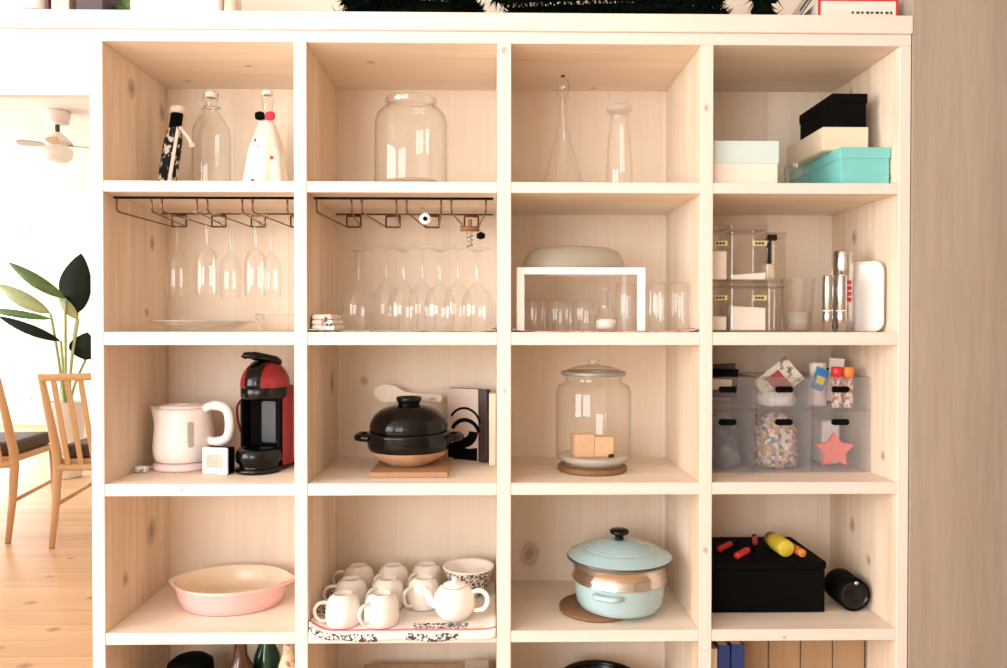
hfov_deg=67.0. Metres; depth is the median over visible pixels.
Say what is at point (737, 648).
book
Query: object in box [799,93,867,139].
lidded box
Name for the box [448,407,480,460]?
art
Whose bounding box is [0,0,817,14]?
wall
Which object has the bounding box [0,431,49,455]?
cushion
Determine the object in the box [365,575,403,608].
mug
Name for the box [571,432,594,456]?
block
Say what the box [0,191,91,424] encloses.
wall
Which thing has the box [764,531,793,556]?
tube
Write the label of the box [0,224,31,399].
window
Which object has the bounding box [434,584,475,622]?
pot
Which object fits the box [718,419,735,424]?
storage bin
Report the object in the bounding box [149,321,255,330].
glass platter
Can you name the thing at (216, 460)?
timer
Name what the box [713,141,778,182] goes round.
lidded box
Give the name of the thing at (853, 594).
canister
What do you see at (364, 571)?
mug
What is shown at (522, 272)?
metal rack
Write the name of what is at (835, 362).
snack packet
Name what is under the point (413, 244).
wine glass
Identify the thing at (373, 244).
wine glass
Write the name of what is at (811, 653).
books
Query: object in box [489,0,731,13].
fir branch
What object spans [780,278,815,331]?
cup
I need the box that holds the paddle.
[374,384,441,401]
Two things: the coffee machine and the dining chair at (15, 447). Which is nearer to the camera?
the coffee machine
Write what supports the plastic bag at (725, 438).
in the storage bin at (721, 421)
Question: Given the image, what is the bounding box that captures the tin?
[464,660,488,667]
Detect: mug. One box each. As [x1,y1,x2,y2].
[313,590,360,628]
[322,575,367,605]
[331,562,373,589]
[358,590,398,628]
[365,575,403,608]
[372,562,408,589]
[402,575,438,610]
[407,562,442,587]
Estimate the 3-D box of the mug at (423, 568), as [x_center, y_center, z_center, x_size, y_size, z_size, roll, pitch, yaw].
[-0.195,0.594,1.854,0.093,0.064,0.077,0,1,-16]
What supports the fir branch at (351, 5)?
on the shelving unit
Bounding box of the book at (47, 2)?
[45,0,50,8]
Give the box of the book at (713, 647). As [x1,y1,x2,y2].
[711,641,716,667]
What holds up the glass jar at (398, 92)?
on the shelving unit
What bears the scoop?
in the canister at (777, 233)
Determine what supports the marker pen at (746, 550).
on the storage box at (761, 580)
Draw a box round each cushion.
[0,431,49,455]
[63,438,89,457]
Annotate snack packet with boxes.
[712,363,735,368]
[712,368,738,397]
[753,357,803,394]
[811,366,828,390]
[827,358,844,400]
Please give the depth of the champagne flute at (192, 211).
1.65 m
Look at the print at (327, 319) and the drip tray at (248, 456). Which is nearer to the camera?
the print at (327, 319)
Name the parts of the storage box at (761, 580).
lid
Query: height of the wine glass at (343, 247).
0.185 m
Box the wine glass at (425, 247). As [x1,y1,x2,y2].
[424,247,454,329]
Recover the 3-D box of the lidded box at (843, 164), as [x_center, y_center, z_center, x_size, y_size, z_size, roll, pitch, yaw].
[0.783,-0.365,1.789,0.110,0.083,0.280,0,1,-1]
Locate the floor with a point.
(46, 593)
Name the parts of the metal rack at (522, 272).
frame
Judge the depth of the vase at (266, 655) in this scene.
1.76 m
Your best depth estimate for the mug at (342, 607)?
1.63 m
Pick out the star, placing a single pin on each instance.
(832, 450)
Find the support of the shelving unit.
on the floor
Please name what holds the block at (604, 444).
in the glass jar at (589, 463)
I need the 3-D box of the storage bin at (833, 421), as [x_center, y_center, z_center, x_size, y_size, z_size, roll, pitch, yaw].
[0.767,0.243,1.827,0.130,0.143,0.193,0,1,-1]
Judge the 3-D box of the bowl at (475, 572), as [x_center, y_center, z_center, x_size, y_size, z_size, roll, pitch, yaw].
[-0.085,0.592,1.831,0.124,0.070,0.124,0,1,-1]
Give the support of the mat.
on the shelving unit
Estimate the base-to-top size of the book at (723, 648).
0.262 m
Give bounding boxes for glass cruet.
[596,286,617,329]
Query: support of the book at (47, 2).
on the shelving unit
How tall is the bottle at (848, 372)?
0.093 m
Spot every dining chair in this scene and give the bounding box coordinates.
[0,377,52,543]
[37,373,91,547]
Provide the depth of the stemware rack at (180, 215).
1.67 m
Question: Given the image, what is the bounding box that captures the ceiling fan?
[16,108,89,163]
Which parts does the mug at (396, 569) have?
handle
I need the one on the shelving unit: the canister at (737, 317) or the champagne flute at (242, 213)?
the canister at (737, 317)
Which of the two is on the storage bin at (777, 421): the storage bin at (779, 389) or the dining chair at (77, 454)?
the storage bin at (779, 389)
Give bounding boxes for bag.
[712,415,740,468]
[748,388,796,405]
[749,411,797,468]
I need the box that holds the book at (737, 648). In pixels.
[727,641,744,667]
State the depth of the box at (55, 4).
1.64 m
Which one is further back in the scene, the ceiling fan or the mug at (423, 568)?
the ceiling fan
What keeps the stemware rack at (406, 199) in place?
attached to the shelving unit
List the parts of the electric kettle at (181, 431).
lid, handle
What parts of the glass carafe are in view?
lid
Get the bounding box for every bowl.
[443,557,493,597]
[522,246,625,267]
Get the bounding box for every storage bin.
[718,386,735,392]
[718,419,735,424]
[775,386,792,392]
[775,419,792,424]
[831,386,848,392]
[831,419,848,424]
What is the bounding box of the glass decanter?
[543,75,582,181]
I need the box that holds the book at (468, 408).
[448,387,489,461]
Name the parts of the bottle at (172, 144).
white trim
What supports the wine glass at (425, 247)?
on the cloth at (494, 327)
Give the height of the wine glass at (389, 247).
0.185 m
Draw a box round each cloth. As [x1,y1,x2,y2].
[309,327,495,331]
[511,328,696,331]
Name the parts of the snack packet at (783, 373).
printed panel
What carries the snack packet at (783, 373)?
in the storage bin at (779, 389)
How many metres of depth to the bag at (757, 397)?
1.76 m
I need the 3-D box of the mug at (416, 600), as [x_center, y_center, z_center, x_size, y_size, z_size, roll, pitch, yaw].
[-0.193,0.595,1.756,0.093,0.064,0.077,0,1,-16]
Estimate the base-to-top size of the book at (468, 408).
0.178 m
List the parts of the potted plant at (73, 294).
stem, stem, stem, stem, pot, stem, stem, stem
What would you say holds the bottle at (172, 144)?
on the shelving unit
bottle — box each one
[157,105,194,180]
[191,90,229,167]
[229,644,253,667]
[243,89,288,180]
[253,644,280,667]
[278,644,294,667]
[808,362,826,405]
[831,367,842,407]
[842,367,853,407]
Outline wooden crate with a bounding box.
[364,663,490,667]
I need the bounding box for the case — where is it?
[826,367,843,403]
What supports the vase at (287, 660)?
on the shelving unit
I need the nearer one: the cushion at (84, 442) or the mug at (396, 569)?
the mug at (396, 569)
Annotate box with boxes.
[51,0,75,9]
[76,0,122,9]
[711,537,825,612]
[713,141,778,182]
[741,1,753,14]
[787,127,867,168]
[790,147,889,182]
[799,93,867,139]
[804,0,897,15]
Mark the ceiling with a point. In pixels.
(22, 168)
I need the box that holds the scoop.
[762,234,776,280]
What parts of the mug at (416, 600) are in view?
handle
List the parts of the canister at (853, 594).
glass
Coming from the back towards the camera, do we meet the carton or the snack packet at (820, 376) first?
the carton
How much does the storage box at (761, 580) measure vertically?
0.117 m
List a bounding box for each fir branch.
[332,0,485,12]
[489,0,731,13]
[745,0,782,14]
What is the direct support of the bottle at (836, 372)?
in the storage bin at (836, 389)
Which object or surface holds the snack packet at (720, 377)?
in the storage bin at (723, 389)
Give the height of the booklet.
0.087 m
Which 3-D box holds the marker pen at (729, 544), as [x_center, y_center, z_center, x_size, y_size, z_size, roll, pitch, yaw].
[0.535,0.505,1.816,0.015,0.015,0.085,1,1,42]
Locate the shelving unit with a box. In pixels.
[0,9,912,667]
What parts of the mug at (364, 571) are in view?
handle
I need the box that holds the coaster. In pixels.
[558,461,626,475]
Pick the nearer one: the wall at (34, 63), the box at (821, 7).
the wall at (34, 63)
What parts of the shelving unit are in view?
panel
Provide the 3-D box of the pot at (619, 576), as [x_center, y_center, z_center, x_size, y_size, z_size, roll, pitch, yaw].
[0.265,0.533,1.740,0.241,0.176,0.241,0,1,-5]
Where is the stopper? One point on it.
(425, 218)
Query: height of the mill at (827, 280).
0.124 m
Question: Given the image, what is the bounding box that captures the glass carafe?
[606,102,632,181]
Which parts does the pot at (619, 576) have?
loop handle, lid knob, pot, lid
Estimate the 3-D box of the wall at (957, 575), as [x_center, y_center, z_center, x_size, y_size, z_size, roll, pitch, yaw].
[1.632,-0.195,1.833,1.532,2.430,0.404,0,1,-1]
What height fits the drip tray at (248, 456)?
0.042 m
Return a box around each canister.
[713,232,727,280]
[713,281,726,331]
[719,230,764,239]
[719,230,766,281]
[720,281,766,331]
[756,281,787,331]
[757,232,785,240]
[825,568,869,610]
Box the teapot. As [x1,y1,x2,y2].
[421,576,489,622]
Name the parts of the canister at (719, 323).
lid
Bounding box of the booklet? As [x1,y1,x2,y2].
[791,0,811,14]
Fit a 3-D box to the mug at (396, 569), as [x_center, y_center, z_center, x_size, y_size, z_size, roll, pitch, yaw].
[-0.277,0.594,1.849,0.093,0.064,0.077,0,1,-16]
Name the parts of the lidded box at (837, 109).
lid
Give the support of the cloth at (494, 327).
on the shelving unit
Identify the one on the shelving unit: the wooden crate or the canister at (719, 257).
the wooden crate
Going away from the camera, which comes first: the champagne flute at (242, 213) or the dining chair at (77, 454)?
the champagne flute at (242, 213)
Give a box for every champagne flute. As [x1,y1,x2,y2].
[165,216,188,294]
[192,211,219,293]
[217,221,243,279]
[242,213,267,292]
[259,221,283,297]
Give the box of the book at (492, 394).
[489,390,495,465]
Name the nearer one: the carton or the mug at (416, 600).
the mug at (416, 600)
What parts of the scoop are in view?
handle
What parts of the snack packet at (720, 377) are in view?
printed panel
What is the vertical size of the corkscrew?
0.063 m
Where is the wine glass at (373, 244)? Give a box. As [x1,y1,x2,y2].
[372,244,400,328]
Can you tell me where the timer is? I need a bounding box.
[202,446,234,474]
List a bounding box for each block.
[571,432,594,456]
[594,435,613,456]
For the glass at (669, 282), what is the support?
on the cloth at (693, 329)
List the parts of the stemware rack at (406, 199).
rail, rail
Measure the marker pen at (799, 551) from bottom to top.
0.019 m
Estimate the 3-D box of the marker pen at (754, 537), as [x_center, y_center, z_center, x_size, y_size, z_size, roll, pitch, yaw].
[0.618,0.506,1.870,0.013,0.013,0.060,0,1,16]
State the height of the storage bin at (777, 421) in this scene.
0.143 m
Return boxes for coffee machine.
[235,352,294,474]
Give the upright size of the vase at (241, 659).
0.272 m
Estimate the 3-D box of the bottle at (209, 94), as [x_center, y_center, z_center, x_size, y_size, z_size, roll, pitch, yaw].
[-0.690,-0.449,1.794,0.087,0.248,0.087,0,1,-1]
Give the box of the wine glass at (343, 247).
[343,247,373,327]
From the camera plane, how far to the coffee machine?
1.75 m
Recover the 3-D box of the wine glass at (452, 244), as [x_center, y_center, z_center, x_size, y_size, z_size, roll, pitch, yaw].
[-0.108,-0.110,1.797,0.069,0.202,0.069,0,1,-1]
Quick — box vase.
[224,0,237,10]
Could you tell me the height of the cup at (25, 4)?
0.075 m
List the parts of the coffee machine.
cord, lever, silver panel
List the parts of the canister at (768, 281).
lid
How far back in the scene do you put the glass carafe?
1.73 m
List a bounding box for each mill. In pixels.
[822,275,833,331]
[833,250,853,331]
[835,275,846,331]
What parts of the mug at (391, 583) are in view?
handle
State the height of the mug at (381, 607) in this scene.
0.064 m
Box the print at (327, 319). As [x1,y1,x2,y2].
[324,316,331,325]
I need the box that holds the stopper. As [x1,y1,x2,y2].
[420,207,430,224]
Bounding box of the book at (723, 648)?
[712,641,729,667]
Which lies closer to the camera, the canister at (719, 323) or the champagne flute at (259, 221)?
the canister at (719, 323)
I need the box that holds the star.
[814,432,852,464]
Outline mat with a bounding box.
[559,593,623,622]
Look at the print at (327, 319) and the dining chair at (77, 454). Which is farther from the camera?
the dining chair at (77, 454)
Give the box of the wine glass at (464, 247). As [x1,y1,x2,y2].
[461,247,491,325]
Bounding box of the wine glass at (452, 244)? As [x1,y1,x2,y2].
[443,244,472,329]
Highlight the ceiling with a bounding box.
[0,97,89,191]
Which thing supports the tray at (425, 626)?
on the shelving unit
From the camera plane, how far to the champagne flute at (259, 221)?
1.80 m
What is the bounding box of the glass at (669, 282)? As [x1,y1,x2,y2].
[666,282,688,329]
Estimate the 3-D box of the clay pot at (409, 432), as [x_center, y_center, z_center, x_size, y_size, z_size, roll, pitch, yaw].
[-0.220,0.224,1.767,0.214,0.156,0.194,-1,1,-42]
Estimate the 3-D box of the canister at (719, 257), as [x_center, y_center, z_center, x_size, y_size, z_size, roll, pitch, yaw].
[0.471,-0.180,1.721,0.052,0.124,0.093,0,1,-1]
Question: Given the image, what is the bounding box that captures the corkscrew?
[460,219,484,247]
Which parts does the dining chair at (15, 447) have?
rail, post, seat frame, leg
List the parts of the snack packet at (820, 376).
printed panel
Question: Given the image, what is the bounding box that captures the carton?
[811,417,838,463]
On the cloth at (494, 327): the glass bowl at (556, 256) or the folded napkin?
the folded napkin
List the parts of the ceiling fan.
blade, blade, rod, lamp shade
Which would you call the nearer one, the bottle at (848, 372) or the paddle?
the bottle at (848, 372)
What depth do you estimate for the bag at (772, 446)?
1.76 m
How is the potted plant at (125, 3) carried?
on the shelving unit
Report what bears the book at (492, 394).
on the shelving unit
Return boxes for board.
[369,457,451,477]
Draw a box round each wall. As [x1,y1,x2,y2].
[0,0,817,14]
[0,29,89,97]
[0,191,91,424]
[898,0,1006,667]
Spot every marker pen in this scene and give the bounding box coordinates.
[717,539,737,551]
[734,545,754,558]
[752,534,757,544]
[793,543,805,556]
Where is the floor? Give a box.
[0,424,92,667]
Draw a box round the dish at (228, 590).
[168,564,294,615]
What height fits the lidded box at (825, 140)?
0.052 m
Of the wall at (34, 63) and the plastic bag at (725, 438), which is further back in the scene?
the plastic bag at (725, 438)
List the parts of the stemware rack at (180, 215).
rail, rail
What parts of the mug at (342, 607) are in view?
handle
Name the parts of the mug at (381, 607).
handle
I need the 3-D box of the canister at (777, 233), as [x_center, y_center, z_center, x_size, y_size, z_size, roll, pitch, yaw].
[0.610,-0.173,1.738,0.047,0.110,0.072,0,1,-1]
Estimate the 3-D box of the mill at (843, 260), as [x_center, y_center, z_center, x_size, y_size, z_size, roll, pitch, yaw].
[0.767,-0.096,1.716,0.043,0.182,0.043,0,1,-1]
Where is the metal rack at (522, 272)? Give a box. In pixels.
[517,267,644,330]
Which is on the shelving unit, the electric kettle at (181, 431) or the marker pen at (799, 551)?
the electric kettle at (181, 431)
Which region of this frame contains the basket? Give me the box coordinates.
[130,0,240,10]
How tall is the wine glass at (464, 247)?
0.185 m
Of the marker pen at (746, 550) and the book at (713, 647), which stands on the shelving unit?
the book at (713, 647)
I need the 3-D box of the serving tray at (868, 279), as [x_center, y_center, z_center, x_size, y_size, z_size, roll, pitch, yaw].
[0.801,-0.084,1.721,0.008,0.157,0.131,0,1,-31]
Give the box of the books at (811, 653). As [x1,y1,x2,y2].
[742,640,863,667]
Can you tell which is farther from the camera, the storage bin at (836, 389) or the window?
the window
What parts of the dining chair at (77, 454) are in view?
post, rail, rail, seat frame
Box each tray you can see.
[235,444,281,468]
[309,581,495,641]
[831,261,883,331]
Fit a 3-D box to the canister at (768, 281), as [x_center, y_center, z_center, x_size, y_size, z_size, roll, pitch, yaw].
[0.611,-0.061,1.730,0.048,0.112,0.082,0,1,-1]
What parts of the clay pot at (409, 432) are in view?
ear handle, pot, lid, lid knob, ear handle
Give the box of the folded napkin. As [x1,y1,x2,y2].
[312,314,344,329]
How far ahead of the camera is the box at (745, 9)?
1.83 m
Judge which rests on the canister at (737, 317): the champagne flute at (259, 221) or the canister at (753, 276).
the canister at (753, 276)
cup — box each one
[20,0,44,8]
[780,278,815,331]
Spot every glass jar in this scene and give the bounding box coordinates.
[375,92,446,181]
[556,358,630,469]
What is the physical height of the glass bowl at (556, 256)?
0.054 m
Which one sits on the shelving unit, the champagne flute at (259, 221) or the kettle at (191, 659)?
the kettle at (191, 659)
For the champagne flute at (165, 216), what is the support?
hanging from the stemware rack at (180, 215)
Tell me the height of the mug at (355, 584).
0.064 m
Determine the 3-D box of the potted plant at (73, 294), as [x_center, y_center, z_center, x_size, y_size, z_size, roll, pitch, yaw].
[-3.148,0.213,5.181,0.782,1.530,0.250,0,1,-1]
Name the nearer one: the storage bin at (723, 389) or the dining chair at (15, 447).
the storage bin at (723, 389)
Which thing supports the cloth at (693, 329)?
on the shelving unit
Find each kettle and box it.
[133,400,234,472]
[167,651,213,667]
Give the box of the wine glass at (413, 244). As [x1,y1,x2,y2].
[408,244,436,327]
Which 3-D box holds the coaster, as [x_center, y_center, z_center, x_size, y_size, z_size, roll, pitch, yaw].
[0.206,0.309,1.763,0.160,0.012,0.160,0,1,-1]
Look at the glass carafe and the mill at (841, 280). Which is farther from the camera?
the glass carafe
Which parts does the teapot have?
spout, lid, handle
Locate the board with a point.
(439, 468)
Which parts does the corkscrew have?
handle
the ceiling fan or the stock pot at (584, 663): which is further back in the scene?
the ceiling fan
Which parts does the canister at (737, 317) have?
lid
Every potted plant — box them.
[0,254,90,479]
[113,0,130,9]
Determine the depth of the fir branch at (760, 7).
1.64 m
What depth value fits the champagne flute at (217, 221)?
1.80 m
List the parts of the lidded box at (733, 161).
lid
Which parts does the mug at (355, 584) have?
handle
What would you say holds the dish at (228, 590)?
on the shelving unit
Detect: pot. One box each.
[354,395,463,466]
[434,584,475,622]
[564,660,629,667]
[566,527,672,618]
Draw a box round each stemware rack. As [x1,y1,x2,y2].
[113,196,293,227]
[314,197,492,227]
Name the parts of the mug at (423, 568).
handle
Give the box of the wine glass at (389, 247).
[388,247,418,327]

